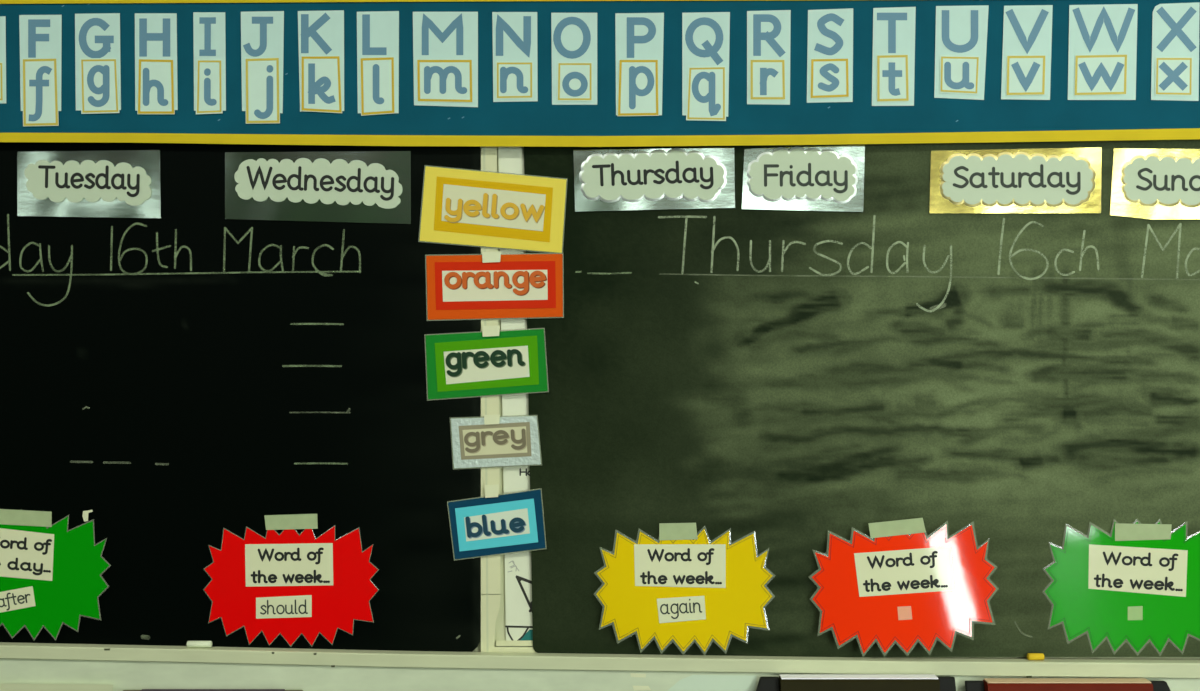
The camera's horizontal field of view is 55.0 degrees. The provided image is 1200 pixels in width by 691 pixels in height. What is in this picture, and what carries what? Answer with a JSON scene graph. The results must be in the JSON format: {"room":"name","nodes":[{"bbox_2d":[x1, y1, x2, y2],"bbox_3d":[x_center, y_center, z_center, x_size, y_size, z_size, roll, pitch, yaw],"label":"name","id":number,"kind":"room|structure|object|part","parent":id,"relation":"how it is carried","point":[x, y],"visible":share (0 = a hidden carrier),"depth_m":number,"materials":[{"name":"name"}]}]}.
{"room":"school classroom","nodes":[
{"label":"school classroom","id":0,"kind":"room"},
{"bbox_2d":[473,146,1199,659],"bbox_3d":[0.000,-0.090,1.950,7.200,2.800,0.100,0,0,0],"label":"wall","id":1,"kind":"structure","parent":0,"point":[500,629],"depth_m":1.90,"materials":[{"name":"white paint"}]},
{"bbox_2d":[0,684,112,690],"bbox_3d":[-1.012,0.561,1.868,0.447,0.030,0.008,0,0,0],"label":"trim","id":2,"kind":"structure","parent":1,"relation":"attached to","point":[3,687],"depth_m":1.86,"materials":[{"name":"beige paint"}]},
{"bbox_2d":[0,142,479,651],"bbox_3d":[-0.803,0.070,1.890,1.213,0.880,0.006,0,0,0],"label":"chalkboard","id":3,"kind":"object","parent":1,"relation":"attached to","point":[185,376],"visible":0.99,"depth_m":1.89,"materials":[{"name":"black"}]},
{"bbox_2d":[0,509,108,637],"bbox_3d":[-0.951,0.374,1.883,0.304,0.218,0.005,0,0,0],"label":"card","id":4,"kind":"object","parent":3,"relation":"attached to","point":[50,577],"visible":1,"depth_m":1.88,"materials":[{"name":"green paper"}]},
{"bbox_2d":[82,510,92,520],"bbox_3d":[-0.840,0.279,1.888,0.018,0.020,0.001,0,0,0],"label":"scrap","id":5,"kind":"object","parent":3,"relation":"attached to","point":[85,513],"visible":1,"depth_m":1.89,"materials":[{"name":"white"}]},
{"bbox_2d":[17,150,160,217],"bbox_3d":[-0.837,-0.264,1.885,0.236,0.112,0.004,0,0,0],"label":"card","id":6,"kind":"object","parent":3,"relation":"attached to","point":[120,183],"visible":1,"depth_m":1.89,"materials":[{"name":"silver metal"}]},
{"bbox_2d":[204,514,377,644],"bbox_3d":[-0.505,0.384,1.883,0.288,0.218,0.005,0,0,0],"label":"card","id":7,"kind":"object","parent":3,"relation":"attached to","point":[289,584],"visible":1,"depth_m":1.88,"materials":[{"name":"red paper"}]},
{"bbox_2d":[225,151,410,223],"bbox_3d":[-0.462,-0.259,1.885,0.305,0.120,0.004,0,0,0],"label":"card","id":8,"kind":"object","parent":3,"relation":"attached to","point":[341,186],"visible":1,"depth_m":1.89,"materials":[{"name":"white paper"}]},
{"bbox_2d":[426,325,547,398],"bbox_3d":[-0.186,0.029,1.884,0.204,0.123,0.005,0,0,0],"label":"card","id":9,"kind":"object","parent":3,"relation":"attached to","point":[491,361],"visible":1,"depth_m":1.88,"materials":[{"name":"green paper"}]},
{"bbox_3d":[-0.185,0.030,1.885,0.171,0.092,0.002,0,0,0],"label":"frame","id":10,"kind":"part","parent":9,"relation":"part of","materials":[{"name":"green paper"}]},
{"bbox_2d":[420,166,565,252],"bbox_3d":[-0.175,-0.223,1.884,0.245,0.146,0.004,0,0,0],"label":"card","id":11,"kind":"object","parent":3,"relation":"attached to","point":[465,207],"visible":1,"depth_m":1.88,"materials":[{"name":"yellow paper"}]},
{"bbox_3d":[-0.174,-0.223,1.885,0.195,0.108,0.001,0,0,0],"label":"frame","id":12,"kind":"part","parent":11,"relation":"part of","materials":[{"name":"yellow paper"}]},
{"bbox_2d":[426,251,562,319],"bbox_3d":[-0.173,-0.097,1.884,0.228,0.114,0.005,0,0,0],"label":"card","id":13,"kind":"object","parent":3,"relation":"attached to","point":[488,284],"visible":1,"depth_m":1.88,"materials":[{"name":"orange paper"}]},
{"bbox_3d":[-0.171,-0.098,1.885,0.199,0.080,0.002,0,0,0],"label":"frame","id":14,"kind":"part","parent":13,"relation":"part of","materials":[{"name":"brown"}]},
{"bbox_2d":[481,146,500,651],"bbox_3d":[-0.180,0.075,1.894,0.034,0.894,0.011,0,0,0],"label":"strip","id":15,"kind":"object","parent":1,"relation":"attached to","point":[490,564],"visible":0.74,"depth_m":1.89,"materials":[{"name":"beige paint"}]},
{"bbox_2d":[451,414,540,467],"bbox_3d":[-0.170,0.158,1.884,0.152,0.091,0.005,0,0,0],"label":"card","id":16,"kind":"object","parent":15,"relation":"attached to","point":[490,440],"visible":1,"depth_m":1.88,"materials":[{"name":"grey paper"}]},
{"bbox_3d":[-0.172,0.156,1.885,0.119,0.062,0.001,0,0,1],"label":"frame","id":17,"kind":"part","parent":16,"relation":"part of","materials":[{"name":"beige paper"}]},
{"bbox_2d":[448,484,544,558],"bbox_3d":[-0.169,0.290,1.884,0.164,0.126,0.005,0,0,0],"label":"card","id":18,"kind":"object","parent":15,"relation":"attached to","point":[494,523],"visible":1,"depth_m":1.88,"materials":[{"name":"blue paper"}]},
{"bbox_3d":[-0.169,0.294,1.884,0.137,0.087,0.002,0,0,1],"label":"frame","id":19,"kind":"part","parent":18,"relation":"part of","materials":[{"name":"teal paper"}]},
{"bbox_2d":[496,641,532,645],"bbox_3d":[-0.138,0.490,1.896,0.066,0.011,0.007,0,0,0],"label":"trim","id":20,"kind":"structure","parent":1,"relation":"attached to","point":[498,643],"depth_m":1.89,"materials":[{"name":"beige paint"}]},
{"bbox_2d":[494,647,536,652],"bbox_3d":[-0.139,0.508,1.895,0.071,0.027,0.009,0,0,0],"label":"trim","id":21,"kind":"structure","parent":1,"relation":"attached to","point":[496,649],"depth_m":1.89,"materials":[{"name":"beige paint"}]},
{"bbox_2d":[498,146,532,640],"bbox_3d":[-0.112,0.059,1.895,0.112,0.860,0.002,0,0,0],"label":"poster","id":22,"kind":"object","parent":1,"relation":"attached to","point":[516,478],"visible":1,"depth_m":1.90,"materials":[{"name":"paper"}]},
{"bbox_2d":[0,0,1199,146],"bbox_3d":[0.000,-0.456,1.879,2.426,0.266,0.017,0,0,0],"label":"display board","id":23,"kind":"object","parent":1,"relation":"attached to","point":[540,123],"visible":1,"depth_m":1.87,"materials":[{"name":"blue paper"}]},
{"bbox_2d":[0,16,5,102],"bbox_3d":[-1.002,-0.464,1.872,0.073,0.143,0.003,0,0,0],"label":"card","id":24,"kind":"object","parent":23,"relation":"attached to","point":[2,18],"visible":1,"depth_m":1.87,"materials":[{"name":"paper"}]},
{"bbox_2d":[19,15,61,125],"bbox_3d":[-0.910,-0.447,1.872,0.070,0.182,0.003,0,0,0],"label":"card","id":25,"kind":"object","parent":23,"relation":"attached to","point":[40,35],"visible":1,"depth_m":1.87,"materials":[{"name":"paper"}]},
{"bbox_2d":[75,13,120,113],"bbox_3d":[-0.817,-0.459,1.872,0.076,0.164,0.003,0,0,0],"label":"card","id":26,"kind":"object","parent":23,"relation":"attached to","point":[97,35],"visible":1,"depth_m":1.87,"materials":[{"name":"paper"}]},
{"bbox_2d":[135,13,177,113],"bbox_3d":[-0.722,-0.458,1.872,0.070,0.165,0.003,0,0,0],"label":"card","id":27,"kind":"object","parent":23,"relation":"attached to","point":[156,92],"visible":1,"depth_m":1.87,"materials":[{"name":"paper"}]},
{"bbox_2d":[193,12,225,113],"bbox_3d":[-0.635,-0.459,1.872,0.054,0.166,0.003,0,0,0],"label":"card","id":28,"kind":"object","parent":23,"relation":"attached to","point":[208,27],"visible":1,"depth_m":1.87,"materials":[{"name":"paper"}]},
{"bbox_2d":[241,11,283,123],"bbox_3d":[-0.549,-0.452,1.872,0.071,0.184,0.003,0,0,0],"label":"card","id":29,"kind":"object","parent":23,"relation":"attached to","point":[262,32],"visible":1,"depth_m":1.87,"materials":[{"name":"paper"}]},
{"bbox_2d":[298,10,343,112],"bbox_3d":[-0.454,-0.461,1.872,0.076,0.168,0.003,0,0,0],"label":"card","id":30,"kind":"object","parent":23,"relation":"attached to","point":[320,33],"visible":1,"depth_m":1.87,"materials":[{"name":"paper"}]},
{"bbox_2d":[357,11,398,115],"bbox_3d":[-0.361,-0.459,1.872,0.069,0.171,0.003,0,0,0],"label":"card","id":31,"kind":"object","parent":23,"relation":"attached to","point":[377,31],"visible":1,"depth_m":1.87,"materials":[{"name":"paper"}]},
{"bbox_2d":[413,12,477,106],"bbox_3d":[-0.252,-0.465,1.872,0.106,0.156,0.003,0,0,0],"label":"card","id":32,"kind":"object","parent":23,"relation":"attached to","point":[445,44],"visible":1,"depth_m":1.87,"materials":[{"name":"paper"}]},
{"bbox_2d":[492,12,537,101],"bbox_3d":[-0.138,-0.469,1.872,0.074,0.147,0.003,0,0,0],"label":"card","id":33,"kind":"object","parent":23,"relation":"attached to","point":[515,59],"visible":1,"depth_m":1.87,"materials":[{"name":"paper"}]},
{"bbox_2d":[551,13,596,104],"bbox_3d":[-0.042,-0.467,1.872,0.075,0.150,0.003,0,0,0],"label":"card","id":34,"kind":"object","parent":23,"relation":"attached to","point":[573,35],"visible":1,"depth_m":1.87,"materials":[{"name":"paper"}]},
{"bbox_2d":[615,13,663,115],"bbox_3d":[0.065,-0.457,1.872,0.079,0.169,0.003,0,0,0],"label":"card","id":35,"kind":"object","parent":23,"relation":"attached to","point":[639,37],"visible":1,"depth_m":1.87,"materials":[{"name":"paper"}]},
{"bbox_2d":[682,12,729,120],"bbox_3d":[0.173,-0.454,1.872,0.078,0.178,0.003,0,0,0],"label":"card","id":36,"kind":"object","parent":23,"relation":"attached to","point":[705,35],"visible":1,"depth_m":1.87,"materials":[{"name":"paper"}]},
{"bbox_2d":[747,10,790,104],"bbox_3d":[0.275,-0.469,1.872,0.071,0.154,0.003,0,0,0],"label":"card","id":37,"kind":"object","parent":23,"relation":"attached to","point":[768,32],"visible":1,"depth_m":1.87,"materials":[{"name":"paper"}]},
{"bbox_2d":[807,8,852,102],"bbox_3d":[0.374,-0.472,1.872,0.076,0.154,0.003,0,0,0],"label":"card","id":38,"kind":"object","parent":23,"relation":"attached to","point":[830,31],"visible":1,"depth_m":1.87,"materials":[{"name":"paper"}]},
{"bbox_2d":[872,7,915,105],"bbox_3d":[0.478,-0.470,1.872,0.072,0.162,0.003,0,0,0],"label":"card","id":39,"kind":"object","parent":23,"relation":"attached to","point":[893,59],"visible":1,"depth_m":1.87,"materials":[{"name":"paper"}]},
{"bbox_2d":[934,5,988,99],"bbox_3d":[0.588,-0.476,1.872,0.089,0.154,0.003,0,0,0],"label":"card","id":40,"kind":"object","parent":23,"relation":"attached to","point":[961,31],"visible":1,"depth_m":1.87,"materials":[{"name":"paper"}]},
{"bbox_2d":[1001,5,1052,99],"bbox_3d":[0.694,-0.477,1.872,0.084,0.155,0.003,0,0,0],"label":"card","id":41,"kind":"object","parent":23,"relation":"attached to","point":[1027,29],"visible":1,"depth_m":1.87,"materials":[{"name":"paper"}]},
{"bbox_2d":[1068,4,1137,99],"bbox_3d":[0.818,-0.477,1.872,0.114,0.156,0.003,0,0,0],"label":"card","id":42,"kind":"object","parent":23,"relation":"attached to","point":[1102,54],"visible":1,"depth_m":1.87,"materials":[{"name":"paper"}]},
{"bbox_2d":[1151,2,1199,100],"bbox_3d":[0.936,-0.478,1.872,0.080,0.161,0.003,0,0,0],"label":"card","id":43,"kind":"object","parent":23,"relation":"attached to","point":[1175,26],"visible":1,"depth_m":1.87,"materials":[{"name":"paper"}]},
{"bbox_2d":[0,642,1199,678],"bbox_3d":[0.000,0.512,1.877,2.466,0.061,0.020,0,0,0],"label":"ledge","id":44,"kind":"object","parent":1,"relation":"attached to","point":[1093,668],"visible":1,"depth_m":1.87,"materials":[{"name":"beige paint"}]},
{"bbox_2d":[187,641,211,647],"bbox_3d":[-0.654,0.488,1.880,0.039,0.011,0.011,0,0,0],"label":"stick","id":45,"kind":"object","parent":44,"relation":"on","point":[190,644],"visible":1,"depth_m":1.88,"materials":[{"name":"white"}]},
{"bbox_2d":[1027,653,1043,659],"bbox_3d":[0.711,0.508,1.880,0.025,0.011,0.011,0,0,0],"label":"stick","id":46,"kind":"object","parent":44,"relation":"on","point":[1030,656],"visible":1,"depth_m":1.88,"materials":[{"name":"yellow"}]},
{"bbox_2d":[0,659,1199,690],"bbox_3d":[0.000,0.881,1.886,2.507,0.759,0.026,0,0,0],"label":"trim","id":47,"kind":"structure","parent":1,"relation":"attached to","point":[123,675],"depth_m":1.87,"materials":[{"name":"white wood"}]},
{"bbox_2d":[631,673,645,677],"bbox_3d":[0.062,0.536,1.872,0.025,0.007,0.001,0,0,0],"label":"scrap","id":48,"kind":"object","parent":1,"relation":"attached to","point":[632,674],"visible":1,"depth_m":1.87,"materials":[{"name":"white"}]},
{"bbox_2d":[633,686,650,690],"bbox_3d":[0.068,0.557,1.872,0.030,0.008,0.001,0,0,0],"label":"scrap","id":49,"kind":"object","parent":1,"relation":"attached to","point":[635,688],"visible":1,"depth_m":1.87,"materials":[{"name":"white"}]},
{"bbox_2d":[668,675,756,690],"bbox_3d":[0.172,0.566,1.872,0.166,0.061,0.001,0,0,0],"label":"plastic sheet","id":50,"kind":"object","parent":1,"relation":"attached to","point":[693,682],"visible":1,"depth_m":1.87,"materials":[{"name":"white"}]},
{"bbox_2d":[524,139,1199,656],"bbox_3d":[0.642,0.070,1.890,1.536,0.880,0.006,0,0,0],"label":"chalkboard","id":51,"kind":"object","parent":1,"relation":"attached to","point":[791,380],"visible":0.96,"depth_m":1.89,"materials":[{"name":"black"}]},
{"bbox_2d":[573,148,734,211],"bbox_3d":[0.089,-0.272,1.885,0.265,0.105,0.004,0,0,0],"label":"card","id":52,"kind":"object","parent":51,"relation":"attached to","point":[676,178],"visible":1,"depth_m":1.89,"materials":[{"name":"white paper"}]},
{"bbox_2d":[597,523,771,651],"bbox_3d":[0.138,0.397,1.879,0.298,0.215,0.014,0,0,0],"label":"card","id":53,"kind":"object","parent":51,"relation":"attached to","point":[680,588],"visible":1,"depth_m":1.88,"materials":[{"name":"yellow paper"}]},
{"bbox_2d":[742,145,864,211],"bbox_3d":[0.333,-0.274,1.885,0.202,0.111,0.004,0,0,0],"label":"card","id":54,"kind":"object","parent":51,"relation":"attached to","point":[816,178],"visible":1,"depth_m":1.89,"materials":[{"name":"white paper"}]},
{"bbox_2d":[812,518,995,652],"bbox_3d":[0.494,0.393,1.872,0.311,0.225,0.020,0,0,0],"label":"card","id":55,"kind":"object","parent":51,"relation":"attached to","point":[901,587],"visible":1,"depth_m":1.87,"materials":[{"name":"red paper"}]},
{"bbox_2d":[929,147,1101,212],"bbox_3d":[0.681,-0.271,1.885,0.283,0.108,0.005,0,0,0],"label":"card","id":56,"kind":"object","parent":51,"relation":"attached to","point":[1043,180],"visible":1,"depth_m":1.88,"materials":[{"name":"beige paper"}]},
{"bbox_2d":[1045,522,1199,651],"bbox_3d":[0.882,0.396,1.885,0.316,0.227,0.006,0,0,0],"label":"card","id":57,"kind":"object","parent":51,"relation":"attached to","point":[1139,584],"visible":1,"depth_m":1.88,"materials":[{"name":"green paper"}]},
{"bbox_2d":[1110,148,1199,218],"bbox_3d":[0.960,-0.265,1.885,0.250,0.117,0.005,0,0,0],"label":"card","id":58,"kind":"object","parent":51,"relation":"attached to","point":[1146,183],"visible":1,"depth_m":1.89,"materials":[{"name":"gold metal"}]},
{"bbox_3d":[0.000,1.335,-0.600,7.200,0.050,5.000,0,0,0],"label":"floor","id":59,"kind":"structure","parent":0,"visible":0},
{"bbox_2d":[123,689,302,690],"bbox_3d":[-0.625,0.933,1.672,0.312,0.754,0.384,0,0,0],"label":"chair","id":60,"kind":"object","parent":59,"relation":"on","point":[142,689],"visible":1,"depth_m":1.86,"materials":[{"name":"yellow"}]},
{"bbox_2d":[756,674,955,690],"bbox_3d":[0.404,0.921,1.672,0.337,0.778,0.384,0,0,0],"label":"chair","id":61,"kind":"object","parent":59,"relation":"on","point":[784,682],"visible":1,"depth_m":1.84,"materials":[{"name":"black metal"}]},
{"bbox_3d":[0.263,0.708,1.845,0.053,0.345,0.037,0,0,0],"label":"post","id":62,"kind":"part","parent":61,"relation":"part of","materials":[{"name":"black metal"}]},
{"bbox_3d":[0.558,0.708,1.845,0.030,0.345,0.037,0,0,0],"label":"post","id":63,"kind":"part","parent":61,"relation":"part of","materials":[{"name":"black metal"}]},
{"bbox_2d":[965,678,1170,690],"bbox_3d":[0.763,0.924,1.672,0.347,0.772,0.384,0,0,0],"label":"chair","id":64,"kind":"object","parent":59,"relation":"on","point":[988,684],"visible":1,"depth_m":1.84,"materials":[{"name":"black metal"}]},
{"bbox_3d":[0.605,0.714,1.845,0.030,0.345,0.037,0,0,0],"label":"post","id":65,"kind":"part","parent":64,"relation":"part of","materials":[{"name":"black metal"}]},
{"bbox_3d":[0.751,0.671,1.843,0.264,0.258,0.042,0,0,0],"label":"backrest","id":66,"kind":"part","parent":64,"relation":"part of","materials":[{"name":"red plastic"}]},
{"bbox_3d":[0.910,0.714,1.845,0.053,0.345,0.037,0,0,0],"label":"post","id":67,"kind":"part","parent":64,"relation":"part of","materials":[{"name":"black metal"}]}
]}

